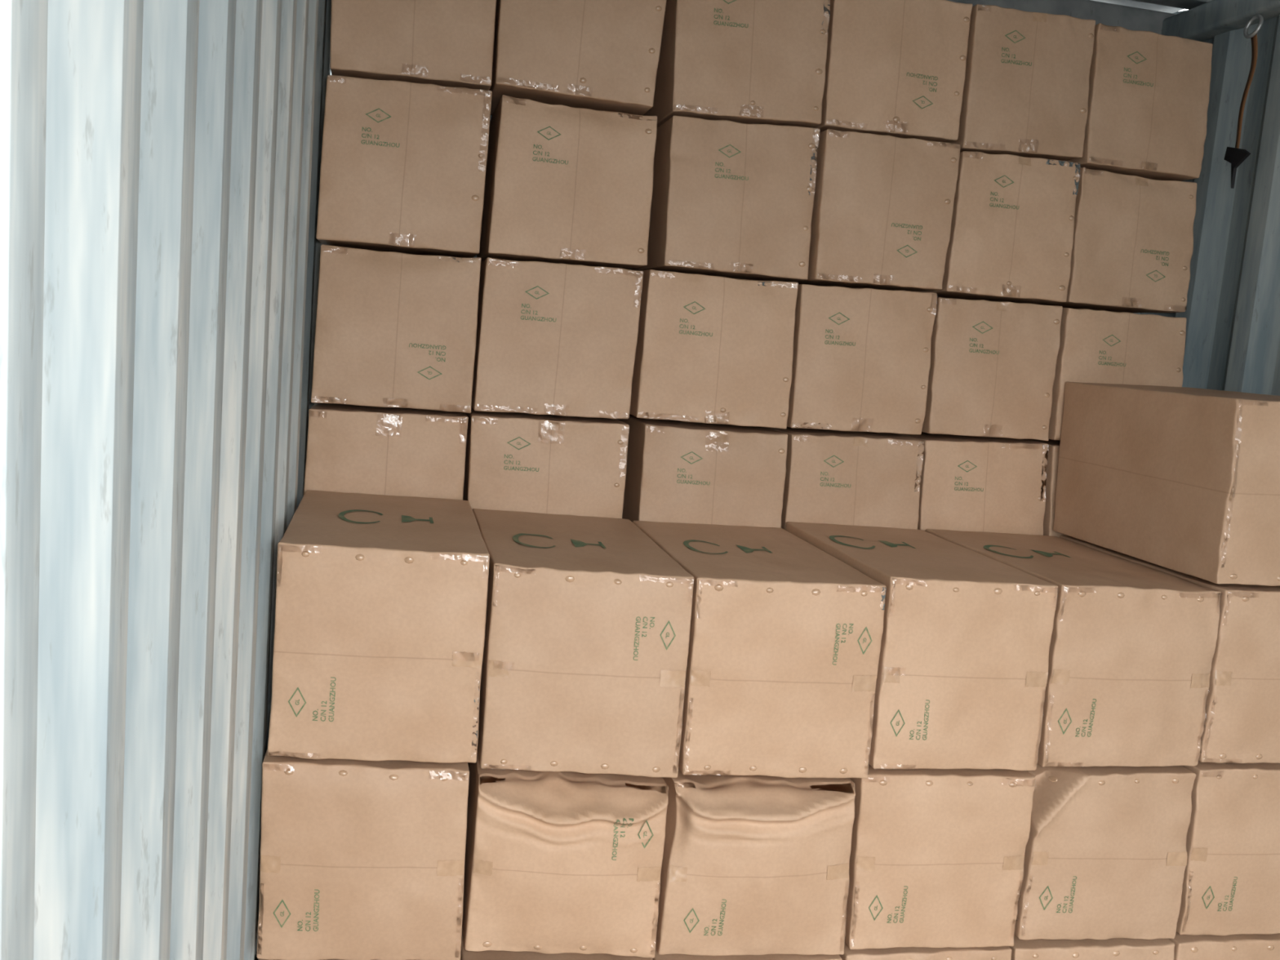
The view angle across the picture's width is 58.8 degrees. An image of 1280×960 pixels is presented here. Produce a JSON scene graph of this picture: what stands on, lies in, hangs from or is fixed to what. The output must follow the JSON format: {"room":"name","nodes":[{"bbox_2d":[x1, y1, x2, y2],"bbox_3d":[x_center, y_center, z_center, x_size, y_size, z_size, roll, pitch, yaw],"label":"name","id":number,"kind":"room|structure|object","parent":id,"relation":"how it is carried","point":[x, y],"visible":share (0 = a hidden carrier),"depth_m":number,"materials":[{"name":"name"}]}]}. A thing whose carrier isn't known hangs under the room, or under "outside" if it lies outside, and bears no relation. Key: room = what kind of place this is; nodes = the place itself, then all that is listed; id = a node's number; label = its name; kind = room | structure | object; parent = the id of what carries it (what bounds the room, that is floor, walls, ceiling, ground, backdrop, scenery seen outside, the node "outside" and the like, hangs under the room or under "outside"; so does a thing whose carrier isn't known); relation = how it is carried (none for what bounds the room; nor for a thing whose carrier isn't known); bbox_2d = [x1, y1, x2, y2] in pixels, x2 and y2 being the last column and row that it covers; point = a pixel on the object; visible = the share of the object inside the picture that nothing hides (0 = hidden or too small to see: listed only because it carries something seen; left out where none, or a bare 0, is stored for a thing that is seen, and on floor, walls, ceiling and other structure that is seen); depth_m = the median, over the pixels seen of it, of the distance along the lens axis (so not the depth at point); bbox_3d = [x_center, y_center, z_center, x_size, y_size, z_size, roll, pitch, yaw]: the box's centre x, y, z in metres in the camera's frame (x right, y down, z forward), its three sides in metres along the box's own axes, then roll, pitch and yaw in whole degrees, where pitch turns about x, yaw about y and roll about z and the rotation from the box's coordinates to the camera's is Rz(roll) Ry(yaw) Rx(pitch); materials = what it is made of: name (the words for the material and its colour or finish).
{"room":"shipping container interior","nodes":[
{"label":"shipping container interior","id":0,"kind":"room"},
{"bbox_2d":[0,0,331,959],"bbox_3d":[-0.442,0.122,0.946,0.039,2.670,4.280,3,7,-12],"label":"wall","id":1,"kind":"structure","parent":0,"point":[160,160],"depth_m":1.04,"materials":[{"name":"metal"}]},
{"bbox_2d":[330,71,631,270],"bbox_3d":[0.287,-0.117,3.297,2.442,2.670,0.039,3,7,-12],"label":"wall","id":2,"kind":"structure","parent":0,"point":[491,117],"depth_m":3.04,"materials":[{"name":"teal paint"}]},
{"bbox_2d":[947,0,1176,34],"bbox_3d":[0.385,-1.382,3.068,2.402,0.075,0.070,3,7,-12],"label":"trim","id":3,"kind":"structure","parent":2,"relation":"attached to","point":[1131,18],"depth_m":3.23,"materials":[{"name":"paint"}]},
{"bbox_2d":[1091,0,1213,13],"bbox_3d":[0.838,-1.148,1.056,2.442,0.021,4.320,3,7,-12],"label":"ceiling","id":4,"kind":"structure","parent":0,"point":[1164,6],"depth_m":3.30,"materials":[{"name":"paint"}]},
{"bbox_2d":[1140,9,1279,395],"bbox_3d":[1.903,0.248,1.464,0.039,2.670,4.280,3,7,-12],"label":"wall","id":5,"kind":"structure","parent":0,"point":[1232,313],"depth_m":3.06,"materials":[{"name":"metal"}]},
{"bbox_2d":[1160,0,1279,41],"bbox_3d":[1.970,-1.004,1.297,0.075,0.080,4.280,3,7,-12],"label":"trim","id":6,"kind":"structure","parent":5,"relation":"attached to","point":[1202,23],"depth_m":3.07,"materials":[{"name":"teal paint"}]},
{"bbox_2d":[1224,13,1263,188],"bbox_3d":[1.574,-0.984,2.953,0.024,0.440,0.106,3,7,-12],"label":"strap","id":7,"kind":"object","parent":5,"relation":"attached to","point":[1235,156],"visible":1,"depth_m":2.95,"materials":[{"name":"orange-brown woven fabric webbing"},{"name":"steel"},{"name":"black metal"}]},
{"bbox_3d":[0.619,1.517,1.394,2.439,0.030,4.320,3,7,-12],"label":"floor","id":8,"kind":"structure","parent":0,"visible":0},
{"bbox_2d":[258,958,376,959],"bbox_3d":[-0.607,1.066,2.460,0.375,0.387,0.641,3,7,-12],"label":"cardboard box","id":9,"kind":"object","parent":8,"relation":"on","point":[259,958],"visible":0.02,"depth_m":2.16,"materials":[{"name":"brown cardboard"}]},
{"bbox_2d":[257,748,469,959],"bbox_3d":[-0.574,0.671,2.404,0.378,0.400,0.644,3,7,-12],"label":"cardboard box","id":10,"kind":"object","parent":9,"relation":"on","point":[360,860],"visible":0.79,"depth_m":2.10,"materials":[{"name":"brown cardboard"}]},
{"bbox_2d":[267,489,489,763],"bbox_3d":[-0.537,0.277,2.360,0.376,0.407,0.644,3,7,-12],"label":"cardboard box","id":11,"kind":"object","parent":10,"relation":"on","point":[380,608],"visible":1,"depth_m":2.06,"materials":[{"name":"brown cardboard"}]},
{"bbox_2d":[460,928,653,959],"bbox_3d":[-0.235,1.089,2.542,0.380,0.381,0.640,3,7,-12],"label":"cardboard box","id":12,"kind":"object","parent":8,"relation":"on","point":[464,954],"visible":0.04,"depth_m":2.24,"materials":[{"name":"brown cardboard"}]},
{"bbox_2d":[462,751,668,958],"bbox_3d":[-0.201,0.710,2.481,0.379,0.377,0.662,3,7,-12],"label":"cardboard box","id":13,"kind":"object","parent":12,"relation":"on","point":[556,862],"visible":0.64,"depth_m":2.18,"materials":[{"name":"brown cardboard"}]},
{"bbox_2d":[471,508,693,777],"bbox_3d":[-0.161,0.325,2.445,0.385,0.411,0.642,3,7,-12],"label":"cardboard box","id":14,"kind":"object","parent":13,"relation":"on","point":[588,619],"visible":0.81,"depth_m":2.15,"materials":[{"name":"brown cardboard"}]},
{"bbox_2d":[652,948,842,959],"bbox_3d":[0.148,1.116,2.628,0.397,0.369,0.640,3,7,-12],"label":"cardboard box","id":15,"kind":"object","parent":8,"relation":"on","point":[657,957],"visible":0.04,"depth_m":2.32,"materials":[{"name":"brown cardboard"}]},
{"bbox_2d":[655,767,855,955],"bbox_3d":[0.180,0.745,2.570,0.397,0.371,0.661,3,7,-12],"label":"cardboard box","id":16,"kind":"object","parent":15,"relation":"on","point":[752,864],"visible":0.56,"depth_m":2.27,"materials":[{"name":"brown cardboard"}]},
{"bbox_2d":[632,520,886,778],"bbox_3d":[0.222,0.351,2.529,0.394,0.405,0.643,3,7,-12],"label":"cardboard box","id":17,"kind":"object","parent":16,"relation":"on","point":[784,642],"visible":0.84,"depth_m":2.23,"materials":[{"name":"brown cardboard"}]},
{"bbox_2d":[839,942,1011,959],"bbox_3d":[0.534,1.134,2.714,0.385,0.374,0.639,3,7,-12],"label":"cardboard box","id":18,"kind":"object","parent":8,"relation":"on","point":[1002,953],"visible":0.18,"depth_m":2.40,"materials":[{"name":"brown cardboard"}]},
{"bbox_2d":[844,764,1035,949],"bbox_3d":[0.562,0.753,2.661,0.393,0.386,0.645,3,7,-12],"label":"cardboard box","id":19,"kind":"object","parent":18,"relation":"on","point":[937,855],"visible":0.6,"depth_m":2.35,"materials":[{"name":"brown cardboard"}]},
{"bbox_2d":[785,521,1058,770],"bbox_3d":[0.599,0.356,2.612,0.378,0.404,0.644,3,7,-12],"label":"cardboard box","id":20,"kind":"object","parent":19,"relation":"on","point":[963,664],"visible":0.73,"depth_m":2.31,"materials":[{"name":"brown cardboard"}]},
{"bbox_2d":[1008,933,1174,959],"bbox_3d":[0.917,1.155,2.799,0.390,0.374,0.639,3,7,-12],"label":"cardboard box","id":21,"kind":"object","parent":8,"relation":"on","point":[1113,948],"visible":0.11,"depth_m":2.48,"materials":[{"name":"brown cardboard"}]},
{"bbox_2d":[1013,764,1195,940],"bbox_3d":[0.948,0.773,2.744,0.393,0.387,0.645,3,7,-12],"label":"cardboard box","id":22,"kind":"object","parent":21,"relation":"on","point":[1105,855],"visible":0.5,"depth_m":2.44,"materials":[{"name":"brown cardboard"}]},
{"bbox_2d":[925,528,1221,767],"bbox_3d":[0.975,0.374,2.697,0.388,0.395,0.642,3,7,-12],"label":"cardboard box","id":23,"kind":"object","parent":22,"relation":"on","point":[1132,646],"visible":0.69,"depth_m":2.40,"materials":[{"name":"brown cardboard"}]},
{"bbox_2d":[1168,931,1279,959],"bbox_3d":[1.300,1.176,2.883,0.386,0.373,0.641,3,7,-12],"label":"cardboard box","id":24,"kind":"object","parent":8,"relation":"on","point":[1241,946],"visible":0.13,"depth_m":2.55,"materials":[{"name":"brown cardboard"}]},
{"bbox_2d":[1176,760,1279,936],"bbox_3d":[1.329,0.789,2.832,0.400,0.398,0.641,3,7,-12],"label":"cardboard box","id":25,"kind":"object","parent":24,"relation":"on","point":[1231,882],"visible":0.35,"depth_m":2.51,"materials":[{"name":"brown cardboard"}]},
{"bbox_2d":[1059,534,1279,764],"bbox_3d":[1.359,0.391,2.782,0.394,0.390,0.645,3,7,-12],"label":"cardboard box","id":26,"kind":"object","parent":25,"relation":"on","point":[1242,723],"visible":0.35,"depth_m":2.46,"materials":[{"name":"brown cardboard"}]},
{"bbox_2d":[1053,382,1279,586],"bbox_3d":[1.360,-0.011,2.719,0.417,0.406,0.644,3,7,-12],"label":"cardboard box","id":27,"kind":"object","parent":26,"relation":"on","point":[1184,480],"visible":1,"depth_m":2.54,"materials":[{"name":"brown cardboard"}]},
{"bbox_3d":[-0.717,1.019,2.975,0.368,0.335,0.400,3,7,-12],"label":"cardboard box","id":28,"kind":"object","parent":8,"relation":"on","visible":0},
{"bbox_3d":[-0.689,0.685,2.932,0.368,0.335,0.400,3,7,-12],"label":"cardboard box","id":29,"kind":"object","parent":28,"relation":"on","visible":0},
{"bbox_3d":[-0.662,0.351,2.890,0.368,0.335,0.400,3,7,-12],"label":"cardboard box","id":30,"kind":"object","parent":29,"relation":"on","visible":0},
{"bbox_2d":[303,403,468,500],"bbox_3d":[-0.637,-0.003,2.844,0.372,0.370,0.416,3,7,-12],"label":"cardboard box","id":31,"kind":"object","parent":30,"relation":"on","point":[398,451],"visible":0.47,"depth_m":2.65,"materials":[{"name":"brown cardboard"}]},
{"bbox_2d":[311,244,480,413],"bbox_3d":[-0.599,-0.372,2.793,0.365,0.363,0.410,3,7,-12],"label":"cardboard box","id":32,"kind":"object","parent":31,"relation":"on","point":[393,329],"visible":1,"depth_m":2.60,"materials":[{"name":"brown cardboard"}]},
{"bbox_2d":[315,75,492,257],"bbox_3d":[-0.571,-0.739,2.748,0.373,0.368,0.413,3,7,-12],"label":"cardboard box","id":33,"kind":"object","parent":32,"relation":"on","point":[402,170],"visible":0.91,"depth_m":2.56,"materials":[{"name":"brown cardboard"}]},
{"bbox_2d":[329,0,496,90],"bbox_3d":[-0.540,-1.106,2.710,0.364,0.364,0.412,3,7,-12],"label":"cardboard box","id":34,"kind":"object","parent":33,"relation":"on","point":[450,43],"visible":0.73,"depth_m":2.53,"materials":[{"name":"brown cardboard"}]},
{"bbox_3d":[-0.343,1.039,3.057,0.387,0.335,0.400,3,7,-12],"label":"cardboard box","id":35,"kind":"object","parent":8,"relation":"on","visible":0},
{"bbox_3d":[-0.315,0.705,3.015,0.387,0.335,0.400,3,7,-12],"label":"cardboard box","id":36,"kind":"object","parent":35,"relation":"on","visible":0},
{"bbox_3d":[-0.288,0.371,2.972,0.387,0.335,0.400,3,7,-12],"label":"cardboard box","id":37,"kind":"object","parent":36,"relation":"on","visible":0},
{"bbox_2d":[462,406,629,518],"bbox_3d":[-0.265,0.013,2.921,0.382,0.374,0.415,3,7,-12],"label":"cardboard box","id":38,"kind":"object","parent":37,"relation":"on","point":[515,461],"visible":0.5,"depth_m":2.72,"materials":[{"name":"brown cardboard"}]},
{"bbox_2d":[471,257,643,418],"bbox_3d":[-0.231,-0.359,2.877,0.383,0.363,0.415,3,7,-12],"label":"cardboard box","id":39,"kind":"object","parent":38,"relation":"on","point":[555,339],"visible":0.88,"depth_m":2.69,"materials":[{"name":"brown cardboard"}]},
{"bbox_2d":[476,94,657,269],"bbox_3d":[-0.193,-0.721,2.840,0.381,0.363,0.412,3,7,-12],"label":"cardboard box","id":40,"kind":"object","parent":39,"relation":"on","point":[564,184],"visible":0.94,"depth_m":2.65,"materials":[{"name":"brown cardboard"}]},
{"bbox_2d":[488,0,666,115],"bbox_3d":[-0.167,-1.089,2.781,0.389,0.367,0.412,3,7,-12],"label":"cardboard box","id":41,"kind":"object","parent":40,"relation":"on","point":[596,55],"visible":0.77,"depth_m":2.60,"materials":[{"name":"brown cardboard"}]},
{"bbox_3d":[0.044,1.060,3.143,0.394,0.335,0.400,3,7,-12],"label":"cardboard box","id":42,"kind":"object","parent":8,"relation":"on","visible":0},
{"bbox_3d":[0.071,0.726,3.100,0.394,0.335,0.400,3,7,-12],"label":"cardboard box","id":43,"kind":"object","parent":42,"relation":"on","visible":0},
{"bbox_3d":[0.099,0.392,3.058,0.394,0.335,0.400,3,7,-12],"label":"cardboard box","id":44,"kind":"object","parent":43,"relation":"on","visible":0},
{"bbox_2d":[617,414,787,528],"bbox_3d":[0.141,0.032,3.003,0.376,0.374,0.413,3,7,-12],"label":"cardboard box","id":45,"kind":"object","parent":44,"relation":"on","point":[679,472],"visible":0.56,"depth_m":2.80,"materials":[{"name":"brown cardboard"}]},
{"bbox_2d":[629,269,798,429],"bbox_3d":[0.154,-0.344,2.964,0.388,0.364,0.414,3,7,-12],"label":"cardboard box","id":46,"kind":"object","parent":45,"relation":"on","point":[710,349],"visible":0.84,"depth_m":2.77,"materials":[{"name":"brown cardboard"}]},
{"bbox_2d":[631,115,820,281],"bbox_3d":[0.207,-0.711,2.926,0.380,0.364,0.412,3,7,-12],"label":"cardboard box","id":47,"kind":"object","parent":46,"relation":"on","point":[731,199],"visible":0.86,"depth_m":2.74,"materials":[{"name":"brown cardboard"}]},
{"bbox_2d":[643,0,830,127],"bbox_3d":[0.224,-1.067,2.875,0.389,0.368,0.415,3,7,-12],"label":"cardboard box","id":48,"kind":"object","parent":47,"relation":"on","point":[742,61],"visible":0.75,"depth_m":2.69,"materials":[{"name":"brown cardboard"}]},
{"bbox_3d":[0.422,1.081,3.226,0.369,0.335,0.400,3,7,-12],"label":"cardboard box","id":49,"kind":"object","parent":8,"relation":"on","visible":0},
{"bbox_3d":[0.449,0.746,3.184,0.369,0.335,0.400,3,7,-12],"label":"cardboard box","id":50,"kind":"object","parent":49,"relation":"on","visible":0},
{"bbox_3d":[0.476,0.412,3.141,0.369,0.335,0.400,3,7,-12],"label":"cardboard box","id":51,"kind":"object","parent":50,"relation":"on","visible":0},
{"bbox_2d":[765,426,924,529],"bbox_3d":[0.507,0.042,3.083,0.376,0.366,0.413,3,7,-12],"label":"cardboard box","id":52,"kind":"object","parent":51,"relation":"on","point":[833,477],"visible":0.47,"depth_m":2.88,"materials":[{"name":"brown cardboard"}]},
{"bbox_2d":[786,284,937,435],"bbox_3d":[0.523,-0.329,3.042,0.366,0.367,0.413,3,7,-12],"label":"cardboard box","id":53,"kind":"object","parent":52,"relation":"on","point":[861,360],"visible":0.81,"depth_m":2.85,"materials":[{"name":"brown cardboard"}]},
{"bbox_2d":[786,128,961,291],"bbox_3d":[0.570,-0.691,2.989,0.356,0.366,0.413,3,7,-12],"label":"cardboard box","id":54,"kind":"object","parent":53,"relation":"on","point":[883,206],"visible":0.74,"depth_m":2.80,"materials":[{"name":"brown cardboard"}]},
{"bbox_2d":[811,0,972,142],"bbox_3d":[0.591,-1.043,2.959,0.360,0.333,0.414,3,7,-12],"label":"cardboard box","id":55,"kind":"object","parent":54,"relation":"on","point":[894,68],"visible":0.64,"depth_m":2.77,"materials":[{"name":"brown cardboard"}]},
{"bbox_3d":[0.787,1.100,3.307,0.369,0.335,0.400,3,7,-12],"label":"cardboard box","id":56,"kind":"object","parent":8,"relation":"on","visible":0},
{"bbox_3d":[0.815,0.766,3.265,0.369,0.335,0.400,3,7,-12],"label":"cardboard box","id":57,"kind":"object","parent":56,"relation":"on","visible":0},
{"bbox_3d":[0.842,0.432,3.222,0.369,0.335,0.400,3,7,-12],"label":"cardboard box","id":58,"kind":"object","parent":57,"relation":"on","visible":0},
{"bbox_2d":[896,431,1048,535],"bbox_3d":[0.867,0.050,3.176,0.383,0.368,0.415,3,7,-12],"label":"cardboard box","id":59,"kind":"object","parent":58,"relation":"on","point":[969,483],"visible":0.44,"depth_m":2.98,"materials":[{"name":"brown cardboard"}]},
{"bbox_2d":[921,297,1062,440],"bbox_3d":[0.876,-0.313,3.119,0.356,0.355,0.410,3,7,-12],"label":"cardboard box","id":60,"kind":"object","parent":59,"relation":"on","point":[992,373],"visible":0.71,"depth_m":2.92,"materials":[{"name":"brown cardboard"}]},
{"bbox_2d":[917,151,1080,302],"bbox_3d":[0.914,-0.670,3.072,0.338,0.356,0.414,3,7,-12],"label":"cardboard box","id":61,"kind":"object","parent":60,"relation":"on","point":[1011,239],"visible":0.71,"depth_m":2.88,"materials":[{"name":"brown cardboard"}]},
{"bbox_2d":[947,4,1095,160],"bbox_3d":[0.937,-1.018,3.026,0.342,0.349,0.411,3,7,-12],"label":"cardboard box","id":62,"kind":"object","parent":61,"relation":"on","point":[1026,88],"visible":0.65,"depth_m":2.83,"materials":[{"name":"brown cardboard"}]},
{"bbox_3d":[1.180,0.786,3.346,0.369,0.335,0.400,3,7,-12],"label":"cardboard box","id":63,"kind":"object","parent":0,"visible":0},
{"bbox_3d":[1.208,0.452,3.303,0.369,0.335,0.400,3,7,-12],"label":"cardboard box","id":64,"kind":"object","parent":63,"relation":"on","visible":0},
{"bbox_2d":[1025,439,1066,537],"bbox_3d":[1.228,0.068,3.252,0.391,0.371,0.414,3,7,-12],"label":"cardboard box","id":65,"kind":"object","parent":64,"relation":"on","point":[1053,450],"visible":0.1,"depth_m":3.02,"materials":[{"name":"brown cardboard"}]},
{"bbox_2d":[1048,307,1186,439],"bbox_3d":[1.239,-0.295,3.192,0.378,0.351,0.414,3,7,-12],"label":"cardboard box","id":66,"kind":"object","parent":65,"relation":"on","point":[1096,346],"visible":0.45,"depth_m":2.98,"materials":[{"name":"brown cardboard"}]},
{"bbox_2d":[1028,167,1196,312],"bbox_3d":[1.254,-0.650,3.154,0.359,0.344,0.409,3,7,-12],"label":"cardboard box","id":67,"kind":"object","parent":66,"relation":"on","point":[1132,250],"visible":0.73,"depth_m":2.96,"materials":[{"name":"brown cardboard"}]},
{"bbox_2d":[1067,22,1213,181],"bbox_3d":[1.269,-0.996,3.096,0.353,0.345,0.413,3,7,-12],"label":"cardboard box","id":68,"kind":"object","parent":67,"relation":"on","point":[1149,91],"visible":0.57,"depth_m":2.90,"materials":[{"name":"brown cardboard"}]}
]}

